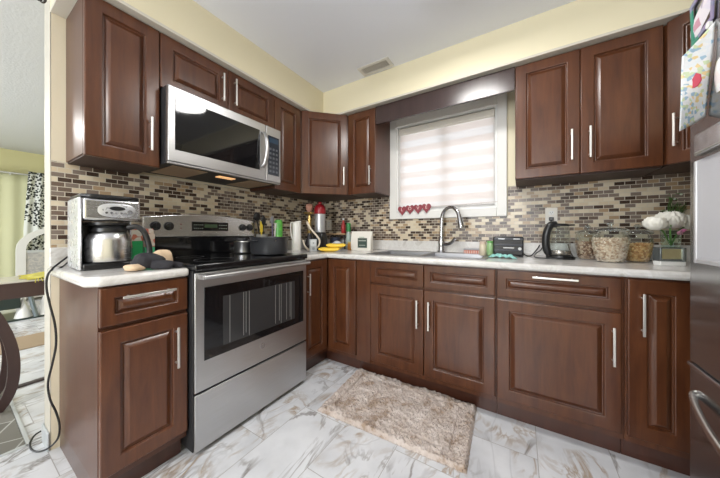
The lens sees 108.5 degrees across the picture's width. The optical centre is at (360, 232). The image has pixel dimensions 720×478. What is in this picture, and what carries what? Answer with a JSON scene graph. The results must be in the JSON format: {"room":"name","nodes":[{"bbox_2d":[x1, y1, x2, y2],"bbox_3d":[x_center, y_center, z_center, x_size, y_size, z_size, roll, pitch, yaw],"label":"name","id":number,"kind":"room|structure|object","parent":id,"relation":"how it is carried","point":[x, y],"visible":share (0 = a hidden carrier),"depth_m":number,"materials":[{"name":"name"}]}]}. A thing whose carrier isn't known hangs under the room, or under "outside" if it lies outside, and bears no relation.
{"room":"kitchen","nodes":[
{"label":"kitchen","id":0,"kind":"room"},
{"bbox_2d":[0,148,43,173],"bbox_3d":[-5.923,-0.136,3.946,0.120,2.430,5.100,0,0,32],"label":"wall","id":1,"kind":"structure","parent":0,"point":[10,160],"depth_m":4.29,"materials":[{"name":"yellow paint"}]},
{"bbox_2d":[0,171,27,175],"bbox_3d":[-6.238,-0.950,3.142,0.180,0.058,2.800,0,0,32],"label":"curtain rod","id":2,"kind":"object","parent":1,"relation":"attached to","point":[10,173],"visible":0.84,"depth_m":4.12,"materials":[{"name":"grey metal"}]},
{"bbox_2d":[0,172,27,276],"bbox_3d":[-6.173,0.044,3.160,0.027,2.010,2.701,0,0,32],"label":"curtain","id":3,"kind":"object","parent":2,"relation":"hanging from","point":[13,187],"visible":0.59,"depth_m":4.12,"materials":[{"name":"beige fabric"}]},
{"bbox_2d":[23,171,43,249],"bbox_3d":[-5.325,0.033,4.402,0.043,2.068,0.497,0,0,32],"label":"curtain","id":4,"kind":"object","parent":2,"relation":"hanging from","point":[34,207],"visible":0.19,"depth_m":4.30,"materials":[{"name":"fabric"}]},
{"bbox_2d":[51,13,317,449],"bbox_3d":[-1.057,-0.136,2.173,0.127,2.430,2.014,0,0,32],"label":"wall","id":5,"kind":"structure","parent":0,"point":[156,195],"depth_m":1.50,"materials":[{"name":"tile"}]},
{"bbox_2d":[42,423,48,451],"bbox_3d":[-0.940,1.034,2.376,0.135,0.090,2.507,0,0,32],"label":"baseboard","id":6,"kind":"structure","parent":5,"relation":"attached to","point":[45,434],"depth_m":1.30,"materials":[{"name":"grey"}]},
{"bbox_2d":[44,0,50,449],"bbox_3d":[-1.589,-0.136,1.315,0.120,2.430,0.005,0,0,32],"label":"trim","id":7,"kind":"structure","parent":5,"relation":"attached to","point":[47,14],"depth_m":1.31,"materials":[{"name":"beige"}]},
{"bbox_2d":[66,0,158,173],"bbox_3d":[-1.281,-0.719,1.353,0.349,0.736,0.286,0,0,32],"label":"upper cabinet","id":8,"kind":"object","parent":5,"relation":"attached to","point":[112,56],"visible":1,"depth_m":1.26,"materials":[{"name":"brown wood"}]},
{"bbox_2d":[50,0,689,115],"bbox_3d":[0.370,-1.101,1.292,3.240,0.016,2.018,0,0,32],"label":"trim","id":9,"kind":"structure","parent":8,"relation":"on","point":[62,8],"depth_m":1.54,"materials":[{"name":"beige paint"}]},
{"bbox_2d":[159,32,273,127],"bbox_3d":[-1.005,-0.940,1.802,0.349,0.294,0.764,0,0,32],"label":"upper cabinet","id":10,"kind":"object","parent":5,"relation":"attached to","point":[181,67],"visible":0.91,"depth_m":1.63,"materials":[{"name":"brown wood"}]},
{"bbox_2d":[145,84,279,188],"bbox_3d":[-0.961,-0.579,1.776,0.452,0.421,0.754,0,0,32],"label":"microwave","id":11,"kind":"object","parent":10,"relation":"attached to","point":[200,139],"visible":0.98,"depth_m":1.59,"materials":[{"name":"silver metal"}]},
{"bbox_2d":[250,96,299,195],"bbox_3d":[-0.741,-0.719,2.260,0.317,0.736,0.290,0,0,32],"label":"upper cabinet","id":12,"kind":"object","parent":5,"relation":"attached to","point":[286,116],"visible":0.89,"depth_m":2.18,"materials":[{"name":"brown wood"}]},
{"bbox_2d":[376,67,514,124],"bbox_3d":[0.573,-1.015,1.981,1.038,0.152,0.019,0,0,32],"label":"valance board","id":13,"kind":"object","parent":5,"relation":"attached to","point":[500,82],"visible":1,"depth_m":1.92,"materials":[{"name":"brown wood"}]},
{"bbox_2d":[0,0,575,154],"bbox_3d":[-2.335,-1.401,1.735,8.510,0.100,5.300,0,0,32],"label":"ceiling","id":14,"kind":"structure","parent":0,"point":[324,42],"depth_m":1.76,"materials":[{"name":"paint"}]},
{"bbox_2d":[357,56,393,76],"bbox_3d":[0.118,-1.346,2.108,0.280,0.008,0.124,0,0,32],"label":"ceiling vent","id":15,"kind":"object","parent":14,"relation":"in","point":[384,63],"visible":1,"depth_m":2.10,"materials":[{"name":"white metal"}]},
{"bbox_2d":[0,297,689,477],"bbox_3d":[-2.335,1.129,1.735,8.510,0.100,5.300,0,0,32],"label":"floor","id":16,"kind":"structure","parent":0,"point":[288,437],"depth_m":1.27,"materials":[{"name":"tile"}]},
{"bbox_2d":[0,390,29,457],"bbox_3d":[-2.781,1.075,1.211,1.760,0.007,1.340,0,0,32],"label":"rug","id":17,"kind":"object","parent":16,"relation":"on","point":[14,437],"visible":0.8,"depth_m":1.39,"materials":[{"name":"grey fabric"}]},
{"bbox_2d":[0,276,43,412],"bbox_3d":[-2.451,0.684,1.326,0.327,0.774,1.500,0,0,32],"label":"dining table","id":18,"kind":"object","parent":17,"relation":"on","point":[13,287],"visible":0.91,"depth_m":1.58,"materials":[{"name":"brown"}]},
{"bbox_2d":[18,272,43,282],"bbox_3d":[-2.128,0.281,1.794,0.326,0.066,0.292,0,0,32],"label":"table runner","id":19,"kind":"object","parent":18,"relation":"on","point":[38,275],"visible":0.37,"depth_m":1.72,"materials":[{"name":"yellow fabric"}]},
{"bbox_2d":[0,296,43,322],"bbox_3d":[-4.557,0.897,3.045,0.512,0.364,1.100,0,0,32],"label":"stand","id":20,"kind":"object","parent":16,"relation":"on","point":[9,304],"visible":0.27,"depth_m":3.20,"materials":[{"name":"grey metal"}]},
{"bbox_2d":[13,298,32,318],"bbox_3d":[-4.236,0.935,3.253,0.150,0.242,0.150,0,0,32],"label":"table lamp","id":21,"kind":"object","parent":20,"relation":"on","point":[24,311],"visible":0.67,"depth_m":3.23,"materials":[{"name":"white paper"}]},
{"bbox_2d":[38,295,43,314],"bbox_3d":[-4.147,0.935,3.398,0.150,0.242,0.150,0,0,32],"label":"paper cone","id":22,"kind":"object","parent":20,"relation":"on","point":[41,306],"visible":0.26,"depth_m":3.35,"materials":[{"name":"white paper"}]},
{"bbox_2d":[0,332,43,354],"bbox_3d":[-3.443,1.075,2.330,0.500,0.007,1.550,0,0,32],"label":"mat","id":23,"kind":"object","parent":16,"relation":"on","point":[37,339],"visible":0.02,"depth_m":2.55,"materials":[{"name":"beige fabric"}]},
{"bbox_2d":[15,228,43,299],"bbox_3d":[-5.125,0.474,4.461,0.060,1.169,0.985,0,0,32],"label":"chair","id":24,"kind":"object","parent":16,"relation":"on","point":[26,261],"visible":0.32,"depth_m":4.14,"materials":[{"name":"white paint"}]},
{"bbox_2d":[17,377,43,388],"bbox_3d":[-2.182,1.072,2.146,0.040,0.013,0.840,0,0,32],"label":"bar","id":25,"kind":"object","parent":16,"relation":"on","point":[42,378],"visible":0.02,"depth_m":1.85,"materials":[{"name":"grey metal"}]},
{"bbox_2d":[59,276,186,477],"bbox_3d":[-1.157,0.643,1.264,0.654,0.872,0.308,0,0,32],"label":"base cabinet","id":26,"kind":"object","parent":16,"relation":"on","point":[123,348],"visible":0.94,"depth_m":1.10,"materials":[{"name":"brown wood"}]},
{"bbox_2d":[47,247,188,287],"bbox_3d":[-1.175,0.140,1.251,0.637,0.133,0.352,0,0,32],"label":"countertop","id":27,"kind":"structure","parent":26,"relation":"on","point":[115,276],"depth_m":1.10,"materials":[{"name":"stone"}]},
{"bbox_2d":[68,193,139,270],"bbox_3d":[-1.250,-0.005,1.267,0.254,0.343,0.213,0,0,34],"label":"coffee maker","id":28,"kind":"object","parent":27,"relation":"on","point":[94,209],"visible":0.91,"depth_m":1.18,"materials":[{"name":"silver plastic"}]},
{"bbox_2d":[29,256,67,452],"bbox_3d":[-1.511,0.584,1.280,0.408,0.978,0.133,0,0,32],"label":"power cord","id":29,"kind":"object","parent":28,"relation":"hanging from","point":[66,257],"visible":0.91,"depth_m":1.20,"materials":[{"name":"black plastic"}]},
{"bbox_2d":[84,222,128,226],"bbox_3d":[-1.219,-0.040,1.246,0.156,0.018,0.156,0,0,34],"label":"lid","id":30,"kind":"object","parent":28,"relation":"attached to","point":[86,224],"depth_m":1.19,"materials":[{"name":"black plastic"}]},
{"bbox_2d":[83,224,152,262],"bbox_3d":[-1.184,0.046,1.265,0.170,0.178,0.236,0,0,34],"label":"coffee carafe","id":31,"kind":"object","parent":28,"relation":"on","point":[101,244],"visible":0.87,"depth_m":1.19,"materials":[{"name":"metal"}]},
{"bbox_2d":[131,229,142,258],"bbox_3d":[-1.298,0.059,1.493,0.040,0.215,0.055,0,0,32],"label":"packet","id":32,"kind":"object","parent":27,"relation":"on","point":[137,238],"visible":0.37,"depth_m":1.48,"materials":[{"name":"green plastic"}]},
{"bbox_2d":[143,229,154,252],"bbox_3d":[-1.157,0.072,1.416,0.030,0.190,0.044,0,0,32],"label":"packet","id":33,"kind":"object","parent":27,"relation":"on","point":[150,231],"visible":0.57,"depth_m":1.42,"materials":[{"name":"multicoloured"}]},
{"bbox_2d":[123,253,175,270],"bbox_3d":[-0.946,0.127,1.178,0.178,0.073,0.145,0,0,-21],"label":"oven mitt","id":34,"kind":"object","parent":27,"relation":"on","point":[141,261],"visible":1,"depth_m":1.16,"materials":[{"name":"grey fabric"}]},
{"bbox_2d":[153,250,182,267],"bbox_3d":[-0.938,0.123,1.260,0.182,0.083,0.077,0,0,7],"label":"oven mitt","id":35,"kind":"object","parent":27,"relation":"on","point":[167,254],"visible":0.43,"depth_m":1.26,"materials":[{"name":"beige fabric"}]},
{"bbox_2d":[139,214,310,452],"bbox_3d":[-0.838,0.475,1.700,0.711,1.208,0.758,0,0,32],"label":"range","id":36,"kind":"object","parent":16,"relation":"on","point":[246,313],"visible":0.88,"depth_m":1.48,"materials":[{"name":"silver metal"}]},
{"bbox_2d":[172,252,306,271],"bbox_3d":[-0.857,0.168,1.712,0.652,0.033,0.758,0,0,32],"label":"cooktop","id":37,"kind":"object","parent":36,"relation":"in","point":[193,261],"depth_m":1.52,"materials":[{"name":"black glass"}]},
{"bbox_2d":[234,241,250,253],"bbox_3d":[-0.896,0.105,1.948,0.220,0.089,0.146,0,0,32],"label":"saucepan","id":38,"kind":"object","parent":36,"relation":"on","point":[240,247],"visible":0.74,"depth_m":1.87,"materials":[{"name":"metal"}]},
{"bbox_2d":[247,237,288,254],"bbox_3d":[-0.645,0.089,1.827,0.267,0.120,0.268,0,0,-12],"label":"pot","id":39,"kind":"object","parent":36,"relation":"on","point":[258,245],"visible":1,"depth_m":1.72,"materials":[{"name":"grey metal"}]},
{"bbox_2d":[305,258,360,370],"bbox_3d":[-0.333,0.643,2.371,0.897,0.872,0.902,0,0,32],"label":"base cabinet","id":40,"kind":"object","parent":16,"relation":"on","point":[331,283],"visible":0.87,"depth_m":2.05,"materials":[{"name":"brown wood"}]},
{"bbox_2d":[287,239,689,280],"bbox_3d":[0.660,0.140,1.758,3.230,0.133,0.904,0,0,32],"label":"countertop","id":41,"kind":"structure","parent":40,"relation":"on","point":[647,270],"depth_m":1.61,"materials":[{"name":"stone"}]},
{"bbox_2d":[256,234,267,236],"bbox_3d":[-0.846,0.089,2.216,0.100,0.154,0.100,0,0,32],"label":"utensil crock","id":42,"kind":"object","parent":41,"relation":"on","point":[257,235],"visible":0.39,"depth_m":2.18,"materials":[{"name":"grey"}]},
{"bbox_2d":[254,212,260,233],"bbox_3d":[-0.879,-0.012,2.208,0.071,0.324,0.036,0,0,-35],"label":"serving spoon","id":43,"kind":"object","parent":42,"relation":"in","point":[257,216],"visible":0.87,"depth_m":2.20,"materials":[{"name":"black plastic"}]},
{"bbox_2d":[260,221,262,234],"bbox_3d":[-0.832,0.027,2.181,0.016,0.246,0.047,0,0,1],"label":"spatula","id":44,"kind":"object","parent":42,"relation":"in","point":[261,225],"visible":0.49,"depth_m":2.17,"materials":[{"name":"yellow plastic"}]},
{"bbox_2d":[261,216,265,233],"bbox_3d":[-0.824,0.003,2.193,0.034,0.293,0.053,0,0,-6],"label":"ladle","id":45,"kind":"object","parent":42,"relation":"in","point":[263,219],"visible":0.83,"depth_m":2.19,"materials":[{"name":"black plastic"}]},
{"bbox_2d":[274,220,282,236],"bbox_3d":[-0.736,0.026,2.319,0.070,0.280,0.070,0,0,32],"label":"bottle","id":46,"kind":"object","parent":41,"relation":"on","point":[279,230],"visible":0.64,"depth_m":2.29,"materials":[{"name":"green plastic"}]},
{"bbox_2d":[290,221,300,250],"bbox_3d":[-0.601,0.027,2.392,0.103,0.280,0.086,0,0,-17],"label":"pitcher","id":47,"kind":"object","parent":41,"relation":"on","point":[296,226],"visible":0.96,"depth_m":2.36,"materials":[{"name":"white ceramic"}]},
{"bbox_2d":[302,204,320,249],"bbox_3d":[-0.490,-0.059,2.471,0.157,0.451,0.306,0,0,-21],"label":"hookah","id":48,"kind":"object","parent":41,"relation":"on","point":[309,207],"visible":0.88,"depth_m":2.53,"materials":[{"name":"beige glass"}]},
{"bbox_2d":[305,234,312,249],"bbox_3d":[-0.508,0.086,2.562,0.092,0.159,0.092,0,0,32],"label":"vase","id":49,"kind":"object","parent":48,"relation":"on","point":[309,236],"depth_m":2.53,"materials":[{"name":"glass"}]},
{"bbox_2d":[306,204,312,211],"bbox_3d":[-0.508,-0.237,2.562,0.074,0.096,0.074,0,0,32],"label":"bowl","id":50,"kind":"object","parent":48,"relation":"on","point":[309,207],"depth_m":2.54,"materials":[{"name":"brown ceramic"}]},
{"bbox_2d":[309,239,316,251],"bbox_3d":[-0.426,0.112,2.314,0.062,0.110,0.028,0,0,-23],"label":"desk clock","id":51,"kind":"object","parent":41,"relation":"on","point":[312,242],"visible":1,"depth_m":2.31,"materials":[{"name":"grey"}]},
{"bbox_2d":[313,202,327,249],"bbox_3d":[-0.400,-0.069,2.530,0.155,0.469,0.161,0,0,32],"label":"canister","id":52,"kind":"object","parent":41,"relation":"on","point":[319,210],"visible":0.85,"depth_m":2.49,"materials":[{"name":"silver plastic"}]},
{"bbox_2d":[318,243,347,251],"bbox_3d":[-0.247,0.130,2.308,0.260,0.070,0.119,0,0,0],"label":"banana bunch","id":53,"kind":"object","parent":41,"relation":"on","point":[331,247],"visible":1,"depth_m":2.27,"materials":[{"name":"yellow food"}]},
{"bbox_2d":[330,237,339,242],"bbox_3d":[-0.275,0.105,2.763,0.114,0.121,0.114,0,0,32],"label":"tub","id":54,"kind":"object","parent":41,"relation":"on","point":[332,239],"visible":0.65,"depth_m":2.71,"materials":[{"name":"blue"}]},
{"bbox_2d":[326,233,351,248],"bbox_3d":[-0.240,0.086,2.747,0.265,0.159,0.120,0,0,32],"label":"rack","id":55,"kind":"object","parent":41,"relation":"on","point":[331,234],"visible":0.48,"depth_m":2.67,"materials":[{"name":"brown wood"}]},
{"bbox_2d":[326,233,351,234],"bbox_3d":[-0.240,0.013,2.747,0.265,0.012,0.120,0,0,32],"label":"shelf","id":56,"kind":"object","parent":55,"relation":"attached to","point":[326,233],"depth_m":2.69,"materials":[{"name":"brown wood"}]},
{"bbox_2d":[341,218,345,232],"bbox_3d":[-0.183,-0.074,2.712,0.046,0.159,0.046,0,0,32],"label":"sauce bottle","id":57,"kind":"object","parent":55,"relation":"on","point":[343,226],"visible":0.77,"depth_m":2.70,"materials":[{"name":"red plastic"}]},
{"bbox_2d":[346,223,350,248],"bbox_3d":[-0.123,0.034,2.605,0.052,0.264,0.052,0,0,32],"label":"sauce bottle","id":58,"kind":"object","parent":41,"relation":"on","point":[348,225],"visible":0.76,"depth_m":2.58,"materials":[{"name":"green plastic"}]},
{"bbox_2d":[351,231,372,250],"bbox_3d":[0.009,0.076,2.418,0.212,0.179,0.075,0,0,26],"label":"bag","id":59,"kind":"object","parent":41,"relation":"on","point":[360,240],"visible":0.99,"depth_m":2.39,"materials":[{"name":"white paper"}]},
{"bbox_2d":[366,250,490,259],"bbox_3d":[0.522,0.249,2.007,0.856,0.174,0.446,0,0,32],"label":"sink","id":60,"kind":"object","parent":41,"relation":"in","point":[389,252],"visible":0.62,"depth_m":2.04,"materials":[{"name":"silver metal"}]},
{"bbox_2d":[464,248,478,253],"bbox_3d":[0.883,0.144,2.047,0.128,0.043,0.058,0,0,32],"label":"soap dish","id":61,"kind":"object","parent":60,"relation":"on","point":[466,250],"visible":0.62,"depth_m":2.03,"materials":[{"name":"pink"}]},
{"bbox_2d":[464,250,478,253],"bbox_3d":[0.883,0.151,2.048,0.122,0.029,0.057,0,0,32],"label":"tray","id":62,"kind":"object","parent":61,"relation":"on","point":[465,251],"depth_m":2.02,"materials":[{"name":"pink"}]},
{"bbox_2d":[479,241,486,255],"bbox_3d":[0.895,0.115,1.901,0.049,0.103,0.049,0,0,32],"label":"lotion bottle","id":63,"kind":"object","parent":60,"relation":"on","point":[482,247],"visible":0.94,"depth_m":1.88,"materials":[{"name":"beige plastic"}]},
{"bbox_2d":[487,241,492,254],"bbox_3d":[0.940,0.113,1.885,0.046,0.107,0.046,0,0,32],"label":"soap bottle","id":64,"kind":"object","parent":60,"relation":"on","point":[489,243],"visible":0.73,"depth_m":1.87,"materials":[{"name":"green plastic"}]},
{"bbox_2d":[437,205,464,251],"bbox_3d":[0.732,-0.032,2.108,0.067,0.386,0.265,0,0,-31],"label":"faucet","id":65,"kind":"object","parent":41,"relation":"on","point":[441,242],"visible":0.99,"depth_m":2.15,"materials":[{"name":"silver metal"}]},
{"bbox_2d":[488,253,516,258],"bbox_3d":[0.937,0.151,1.711,0.174,0.026,0.103,0,0,39],"label":"cloth","id":66,"kind":"object","parent":41,"relation":"on","point":[497,254],"visible":1,"depth_m":1.69,"materials":[{"name":"teal fabric"}]},
{"bbox_2d":[493,236,523,256],"bbox_3d":[1.040,0.096,1.836,0.184,0.141,0.118,0,0,26],"label":"toaster","id":67,"kind":"object","parent":41,"relation":"on","point":[514,245],"visible":0.88,"depth_m":1.79,"materials":[{"name":"black plastic"}]},
{"bbox_2d":[534,217,575,259],"bbox_3d":[1.286,0.028,1.733,0.220,0.278,0.277,0,0,32],"label":"power cord","id":68,"kind":"object","parent":41,"relation":"on","point":[550,218],"visible":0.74,"depth_m":1.69,"materials":[{"name":"black plastic"}]},
{"bbox_2d":[542,221,574,258],"bbox_3d":[1.296,0.045,1.695,0.160,0.242,0.152,0,0,-34],"label":"electric kettle","id":69,"kind":"object","parent":41,"relation":"on","point":[549,226],"visible":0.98,"depth_m":1.68,"materials":[{"name":"black plastic"}]},
{"bbox_2d":[575,225,600,259],"bbox_3d":[1.438,0.059,1.643,0.129,0.215,0.128,0,0,32],"label":"cookie jar","id":70,"kind":"object","parent":41,"relation":"on","point":[584,250],"visible":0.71,"depth_m":1.61,"materials":[{"name":"clear glass"}]},
{"bbox_2d":[591,222,629,262],"bbox_3d":[1.428,0.052,1.485,0.160,0.227,0.160,0,0,32],"label":"cookie jar","id":71,"kind":"object","parent":41,"relation":"on","point":[612,250],"visible":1,"depth_m":1.44,"materials":[{"name":"clear glass"}]},
{"bbox_2d":[621,224,653,261],"bbox_3d":[1.605,0.059,1.505,0.132,0.215,0.132,0,0,32],"label":"cookie jar","id":72,"kind":"object","parent":41,"relation":"on","point":[638,252],"visible":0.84,"depth_m":1.46,"materials":[{"name":"clear glass"}]},
{"bbox_2d":[653,247,686,265],"bbox_3d":[1.575,0.121,1.324,0.108,0.091,0.044,0,0,12],"label":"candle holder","id":73,"kind":"object","parent":41,"relation":"on","point":[662,256],"visible":1,"depth_m":1.31,"materials":[{"name":"metal"}]},
{"bbox_2d":[662,249,681,258],"bbox_3d":[1.572,0.107,1.325,0.087,0.052,0.032,0,0,12],"label":"mirror","id":74,"kind":"object","parent":73,"relation":"on","point":[666,253],"depth_m":1.31,"materials":[{"name":"beige mirror"}]},
{"bbox_3d":[1.689,0.076,1.412,0.080,0.179,0.080,0,0,32],"label":"flower vase","id":75,"kind":"object","parent":41,"relation":"on","visible":0},
{"bbox_2d":[642,216,671,244],"bbox_3d":[1.607,-0.010,1.383,0.155,0.158,0.098,0,0,12],"label":"peony","id":76,"kind":"object","parent":75,"relation":"in","point":[650,223],"visible":1,"depth_m":1.37,"materials":[{"name":"white plant"}]},
{"bbox_2d":[655,211,687,243],"bbox_3d":[1.726,-0.026,1.450,0.128,0.189,0.129,0,0,32],"label":"peony","id":77,"kind":"object","parent":75,"relation":"in","point":[676,219],"visible":0.65,"depth_m":1.41,"materials":[{"name":"white plant"}]},
{"bbox_2d":[670,214,689,245],"bbox_3d":[1.794,-0.018,1.468,0.222,0.174,0.110,0,0,-3],"label":"peony","id":78,"kind":"object","parent":75,"relation":"in","point":[686,225],"visible":0.31,"depth_m":1.44,"materials":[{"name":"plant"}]},
{"bbox_2d":[676,229,686,234],"bbox_3d":[1.724,-0.004,1.398,0.061,0.033,0.031,0,0,-20],"label":"blossom","id":79,"kind":"object","parent":75,"relation":"in","point":[682,230],"visible":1,"depth_m":1.39,"materials":[{"name":"pink plant"}]},
{"bbox_3d":[-0.775,0.099,2.284,0.070,0.134,0.070,0,0,32],"label":"caddy","id":80,"kind":"object","parent":41,"relation":"on","visible":0},
{"bbox_2d":[270,216,273,235],"bbox_3d":[-0.779,0.001,2.278,0.020,0.296,0.037,0,0,32],"label":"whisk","id":81,"kind":"object","parent":80,"relation":"in","point":[272,217],"visible":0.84,"depth_m":2.27,"materials":[{"name":"grey metal"}]},
{"bbox_2d":[317,368,476,474],"bbox_3d":[0.228,1.059,1.597,0.866,0.038,0.542,0,0,29],"label":"kitchen rug","id":82,"kind":"object","parent":16,"relation":"on","point":[438,427],"visible":1,"depth_m":1.50,"materials":[{"name":"beige carpet"}]},
{"bbox_2d":[357,260,496,412],"bbox_3d":[0.523,0.643,1.989,0.956,0.872,0.654,0,0,32],"label":"base cabinet","id":83,"kind":"object","parent":16,"relation":"on","point":[431,327],"visible":0.99,"depth_m":1.69,"materials":[{"name":"brown wood"}]},
{"bbox_2d":[497,269,623,452],"bbox_3d":[1.159,0.643,1.598,0.533,0.872,0.654,0,0,32],"label":"base cabinet","id":84,"kind":"object","parent":16,"relation":"on","point":[560,336],"visible":0.99,"depth_m":1.33,"materials":[{"name":"brown wood"}]},
{"bbox_2d":[620,277,690,475],"bbox_3d":[1.741,0.643,1.239,0.832,0.872,0.654,0,0,32],"label":"base cabinet","id":85,"kind":"object","parent":16,"relation":"on","point":[656,311],"visible":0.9,"depth_m":1.16,"materials":[{"name":"brown wood"}]},
{"bbox_2d":[687,0,719,477],"bbox_3d":[1.124,0.169,0.262,0.844,1.780,0.910,0,0,32],"label":"fridge","id":86,"kind":"object","parent":16,"relation":"on","point":[704,394],"visible":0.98,"depth_m":0.76,"materials":[{"name":"grey metal"}]},
{"bbox_2d":[679,22,714,130],"bbox_3d":[0.966,-0.443,0.754,0.075,0.296,0.042,0,0,24],"label":"flyer","id":87,"kind":"object","parent":86,"relation":"attached to","point":[697,61],"visible":1,"depth_m":0.75,"materials":[{"name":"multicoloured paper"}]},
{"bbox_2d":[692,73,701,87],"bbox_3d":[0.959,-0.437,0.748,0.032,0.044,0.003,0,0,39],"label":"picture","id":88,"kind":"object","parent":87,"relation":"attached to","point":[696,77],"depth_m":0.74,"materials":[{"name":"red paper"}]},
{"bbox_2d":[690,0,714,46],"bbox_3d":[1.019,-0.664,0.772,0.009,0.168,0.129,0,0,32],"label":"picture card","id":89,"kind":"object","parent":86,"relation":"attached to","point":[707,6],"visible":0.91,"depth_m":0.78,"materials":[{"name":"paper"}]},
{"bbox_2d":[694,122,719,156],"bbox_3d":[0.952,-0.263,0.681,0.023,0.060,0.288,0,0,32],"label":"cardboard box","id":90,"kind":"object","parent":86,"relation":"attached to","point":[707,141],"depth_m":0.73,"materials":[{"name":"silver metal"}]},
{"bbox_2d":[705,21,712,28],"bbox_3d":[0.995,-0.594,0.741,0.006,0.020,0.020,0,0,32],"label":"magnet","id":91,"kind":"object","parent":86,"relation":"attached to","point":[709,23],"visible":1,"depth_m":0.74,"materials":[{"name":"white plastic"}]},
{"bbox_2d":[714,32,719,92],"bbox_3d":[0.965,-0.432,0.682,0.009,0.254,0.091,0,0,32],"label":"paper","id":92,"kind":"object","parent":86,"relation":"attached to","point":[717,67],"visible":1,"depth_m":0.71,"materials":[{"name":"white paper"}]},
{"bbox_2d":[322,91,689,261],"bbox_3d":[0.920,-0.136,2.205,3.460,2.430,0.127,0,0,32],"label":"wall","id":93,"kind":"structure","parent":0,"point":[626,203],"depth_m":1.87,"materials":[{"name":"tile"}]},
{"bbox_2d":[51,160,515,190],"bbox_3d":[0.371,-0.359,1.294,3.240,0.005,2.014,0,0,32],"label":"trim","id":94,"kind":"structure","parent":93,"relation":"attached to","point":[51,160],"depth_m":1.77,"materials":[{"name":"beige"}]},
{"bbox_2d":[280,110,363,201],"bbox_3d":[-0.377,-0.719,2.568,0.614,0.736,0.612,0,0,32],"label":"upper cabinet","id":95,"kind":"object","parent":93,"relation":"attached to","point":[323,136],"visible":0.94,"depth_m":2.35,"materials":[{"name":"brown wood"}]},
{"bbox_2d":[326,220,331,229],"bbox_3d":[-0.359,-0.089,2.913,0.072,0.116,0.008,0,0,32],"label":"wall outlet","id":96,"kind":"object","parent":93,"relation":"attached to","point":[328,222],"visible":1,"depth_m":2.91,"materials":[{"name":"white plastic"}]},
{"bbox_2d":[348,108,389,198],"bbox_3d":[0.077,-0.719,2.443,0.286,0.736,0.349,0,0,32],"label":"upper cabinet","id":97,"kind":"object","parent":93,"relation":"attached to","point":[368,142],"visible":0.98,"depth_m":2.33,"materials":[{"name":"brown wood"}]},
{"bbox_2d":[50,0,693,113],"bbox_3d":[0.370,-1.230,1.293,3.240,0.242,2.017,0,0,32],"label":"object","id":98,"kind":"structure","parent":93,"relation":"attached to","point":[578,20],"depth_m":1.68,"materials":[{"name":"yellow paint"}]},
{"bbox_2d":[390,93,506,219],"bbox_3d":[0.735,-0.601,2.305,0.990,0.944,0.139,0,0,32],"label":"window","id":99,"kind":"structure","parent":93,"relation":"in","point":[499,102],"depth_m":2.14,"materials":[{"name":"white paint"}]},
{"bbox_2d":[399,109,494,207],"bbox_3d":[0.727,-0.607,2.292,0.818,0.764,0.060,0,0,32],"label":"zebra blind","id":100,"kind":"object","parent":99,"relation":"attached to","point":[450,161],"visible":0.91,"depth_m":2.25,"materials":[{"name":"beige fabric"}]},
{"bbox_2d":[398,201,496,214],"bbox_3d":[0.706,-0.209,2.230,0.831,0.098,0.014,0,0,31],"label":"garland","id":101,"kind":"object","parent":99,"relation":"hanging from","point":[417,208],"visible":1,"depth_m":2.35,"materials":[{"name":"red"}]},
{"bbox_2d":[545,208,557,223],"bbox_3d":[1.361,-0.121,1.853,0.072,0.116,0.008,0,0,32],"label":"wall outlet","id":102,"kind":"object","parent":93,"relation":"attached to","point":[549,212],"visible":0.91,"depth_m":1.85,"materials":[{"name":"white plastic"}]},
{"bbox_2d":[515,25,663,186],"bbox_3d":[1.371,-0.716,1.646,0.669,0.742,0.349,0,0,32],"label":"upper cabinet","id":103,"kind":"object","parent":93,"relation":"attached to","point":[595,112],"visible":1,"depth_m":1.50,"materials":[{"name":"brown wood"}]},
{"bbox_2d":[644,10,689,175],"bbox_3d":[1.849,-0.719,1.198,0.606,0.736,0.609,0,0,32],"label":"upper cabinet","id":104,"kind":"object","parent":93,"relation":"attached to","point":[677,30],"visible":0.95,"depth_m":1.31,"materials":[{"name":"brown wood"}]},
{"bbox_2d":[665,193,686,226],"bbox_3d":[1.877,-0.140,1.559,0.458,0.217,0.149,0,0,-20],"label":"flower sprig","id":105,"kind":"object","parent":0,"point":[669,198],"visible":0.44,"depth_m":1.51,"materials":[{"name":"green plant"}]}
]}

